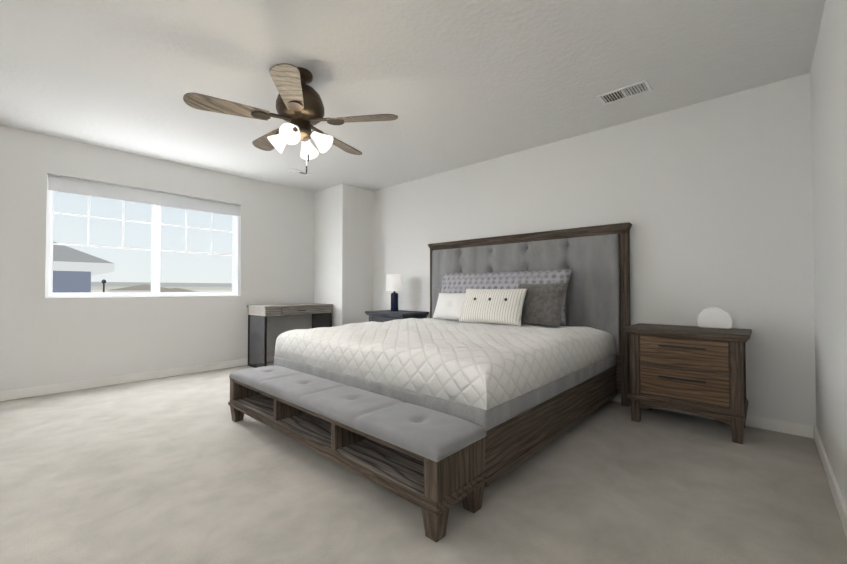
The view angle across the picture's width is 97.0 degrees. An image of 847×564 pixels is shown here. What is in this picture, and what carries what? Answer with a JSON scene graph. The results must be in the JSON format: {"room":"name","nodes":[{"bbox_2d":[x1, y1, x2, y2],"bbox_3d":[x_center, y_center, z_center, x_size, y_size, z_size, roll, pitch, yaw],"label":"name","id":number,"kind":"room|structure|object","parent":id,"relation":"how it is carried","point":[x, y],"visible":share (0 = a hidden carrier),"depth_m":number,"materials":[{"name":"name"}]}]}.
{"room":"bedroom","nodes":[
{"label":"bedroom","id":0,"kind":"room"},
{"bbox_2d":[0,125,313,391],"bbox_3d":[-3.403,-0.169,3.798,0.160,2.440,6.470,-1,-1,42],"label":"wall","id":1,"kind":"structure","parent":0,"point":[44,341],"depth_m":3.97,"materials":[{"name":"white paint"}]},
{"bbox_2d":[0,355,274,400],"bbox_3d":[-3.524,1.004,3.516,0.014,0.085,5.600,-1,-1,42],"label":"baseboard","id":2,"kind":"structure","parent":1,"relation":"attached to","point":[92,383],"depth_m":3.87,"materials":[{"name":"white"}]},
{"bbox_2d":[45,175,237,297],"bbox_3d":[-3.037,-0.434,4.253,0.075,1.185,1.770,-1,-1,42],"label":"window","id":3,"kind":"structure","parent":1,"relation":"in","point":[156,234],"depth_m":4.21,"materials":[{"name":"white plastic"}]},
{"bbox_2d":[48,174,239,216],"bbox_3d":[-2.982,-0.944,4.211,0.052,0.154,1.754,-1,-1,42],"label":"window blind","id":4,"kind":"object","parent":3,"relation":"attached to","point":[80,187],"visible":0.88,"depth_m":4.05,"materials":[{"name":"fabric"}]},
{"bbox_2d":[73,295,237,297],"bbox_3d":[-2.986,0.157,4.197,0.086,0.008,1.770,-1,-1,42],"label":"window sill","id":5,"kind":"structure","parent":1,"relation":"attached to","point":[115,297],"depth_m":3.89,"materials":[{"name":"white"}]},
{"bbox_2d":[314,183,373,326],"bbox_3d":[-1.193,-0.140,5.572,0.720,2.440,0.550,-1,-1,42],"label":"wall","id":6,"kind":"structure","parent":0,"point":[343,249],"depth_m":5.33,"materials":[{"name":"white paint"}]},
{"bbox_2d":[0,0,824,191],"bbox_3d":[-1.409,-1.469,2.003,5.554,0.100,6.470,-1,-1,42],"label":"ceiling","id":7,"kind":"structure","parent":0,"point":[453,84],"depth_m":2.47,"materials":[{"name":"white paint"}]},
{"bbox_2d":[183,63,397,172],"bbox_3d":[-0.863,-1.083,2.553,1.223,0.655,1.272,-1,-1,42],"label":"ceiling fan","id":8,"kind":"object","parent":7,"relation":"hanging from","point":[299,107],"visible":1,"depth_m":2.41,"materials":[{"name":"brown wood"}]},
{"bbox_2d":[286,168,310,175],"bbox_3d":[-1.541,-1.370,4.630,0.130,0.010,0.270,-1,-1,42],"label":"ceiling vent","id":9,"kind":"object","parent":7,"relation":"in","point":[293,170],"visible":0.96,"depth_m":4.61,"materials":[{"name":"white plastic"}]},
{"bbox_2d":[597,80,651,104],"bbox_3d":[1.484,-1.401,2.769,0.330,0.010,0.180,-1,-1,42],"label":"ceiling vent","id":10,"kind":"object","parent":7,"relation":"in","point":[629,91],"visible":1,"depth_m":2.76,"materials":[{"name":"white plastic"}]},
{"bbox_2d":[0,361,846,563],"bbox_3d":[-1.409,1.060,1.961,5.554,0.080,6.470,-1,-1,42],"label":"floor","id":11,"kind":"structure","parent":0,"point":[182,469],"depth_m":1.78,"materials":[{"name":"carpet"}]},
{"bbox_2d":[247,303,332,367],"bbox_3d":[-1.771,0.681,5.029,0.527,0.780,0.970,-1,-1,42],"label":"console desk","id":12,"kind":"object","parent":11,"relation":"on","point":[321,313],"visible":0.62,"depth_m":4.75,"materials":[{"name":"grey wood"}]},
{"bbox_2d":[365,310,428,321],"bbox_3d":[-0.344,0.718,4.811,0.700,0.700,0.480,-1,-1,42],"label":"nightstand","id":13,"kind":"object","parent":11,"relation":"on","point":[382,315],"visible":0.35,"depth_m":4.67,"materials":[{"name":"brown wood"}]},
{"bbox_2d":[386,274,402,310],"bbox_3d":[-0.379,0.130,4.887,0.216,0.475,0.216,-1,-1,42],"label":"table lamp","id":14,"kind":"object","parent":13,"relation":"on","point":[394,282],"visible":1,"depth_m":4.82,"materials":[{"name":"blue"}]},
{"bbox_2d":[228,222,631,541],"bbox_3d":[0.125,0.264,3.046,2.256,1.548,2.476,-1,-1,42],"label":"bed","id":15,"kind":"object","parent":11,"relation":"on","point":[510,353],"visible":1,"depth_m":2.35,"materials":[{"name":"white fabric"}]},
{"bbox_2d":[433,293,465,319],"bbox_3d":[0.303,0.236,3.791,0.422,0.264,0.242,-1,-1,42],"label":"pillow","id":16,"kind":"object","parent":15,"relation":"on","point":[449,306],"depth_m":3.75,"materials":[{"name":"white fabric"}]},
{"bbox_2d":[623,323,751,443],"bbox_3d":[1.926,0.683,2.745,0.720,0.700,0.480,-1,-1,42],"label":"nightstand","id":17,"kind":"object","parent":11,"relation":"on","point":[696,370],"visible":1,"depth_m":2.57,"materials":[{"name":"brown wood"}]},
{"bbox_2d":[697,307,732,329],"bbox_3d":[2.102,0.255,2.707,0.207,0.154,0.044,-1,-1,42],"label":"decorative arch","id":18,"kind":"object","parent":17,"relation":"on","point":[713,318],"visible":0.98,"depth_m":2.70,"materials":[{"name":"white"}]},
{"bbox_2d":[373,73,815,425],"bbox_3d":[0.774,-0.162,4.261,5.394,2.440,0.160,-1,-1,42],"label":"wall","id":19,"kind":"structure","parent":0,"point":[710,201],"depth_m":2.96,"materials":[{"name":"white paint"}]},
{"bbox_2d":[610,393,810,437],"bbox_3d":[0.910,1.012,3.997,4.484,0.085,0.018,-1,-1,42],"label":"baseboard","id":20,"kind":"structure","parent":19,"relation":"attached to","point":[790,427],"depth_m":2.61,"materials":[{"name":"white"}]},
{"bbox_2d":[810,0,846,505],"bbox_3d":[0.531,-0.231,0.107,0.160,2.440,6.310,-1,-1,42],"label":"wall","id":21,"kind":"structure","parent":0,"point":[828,79],"depth_m":1.82,"materials":[{"name":"white paint"}]},
{"bbox_2d":[811,425,846,536],"bbox_3d":[0.520,0.949,0.207,0.018,0.085,6.150,-1,-1,42],"label":"baseboard","id":22,"kind":"structure","parent":21,"relation":"attached to","point":[841,506],"depth_m":1.82,"materials":[{"name":"white"}]},
{"label":"outside","id":23,"kind":"structure","parent":0,"visible":0},
{"bbox_2d":[91,282,231,291],"bbox_3d":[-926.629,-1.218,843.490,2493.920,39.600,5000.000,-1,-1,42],"label":"ground","id":24,"kind":"structure","parent":23,"point":[212,287],"depth_m":2022.52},
{"bbox_2d":[52,241,114,292],"bbox_3d":[-14.155,0.572,8.078,10.700,7.300,10.120,-1,-1,42],"label":"house","id":25,"kind":"structure","parent":24,"relation":"on","point":[64,259],"depth_m":7.96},
{"bbox_2d":[101,279,105,291],"bbox_3d":[-26.118,2.150,30.565,0.304,4.890,0.320,-1,-1,42],"label":"lamp post","id":26,"kind":"object","parent":24,"relation":"on","point":[103,281],"depth_m":30.54,"materials":[{"name":"black metal"}]},
{"bbox_2d":[106,284,169,291],"bbox_3d":[-56.589,2.821,75.817,11.000,5.050,10.500,-1,-1,42],"label":"house","id":27,"kind":"structure","parent":24,"relation":"on","point":[144,288],"depth_m":71.97,"materials":[{"name":"grey"}]},
{"bbox_2d":[160,288,196,291],"bbox_3d":[-47.746,3.110,72.156,8.800,4.350,7.800,-1,-1,42],"label":"house","id":28,"kind":"structure","parent":24,"relation":"on","point":[176,290],"depth_m":70.73,"materials":[{"name":"grey"}]}
]}

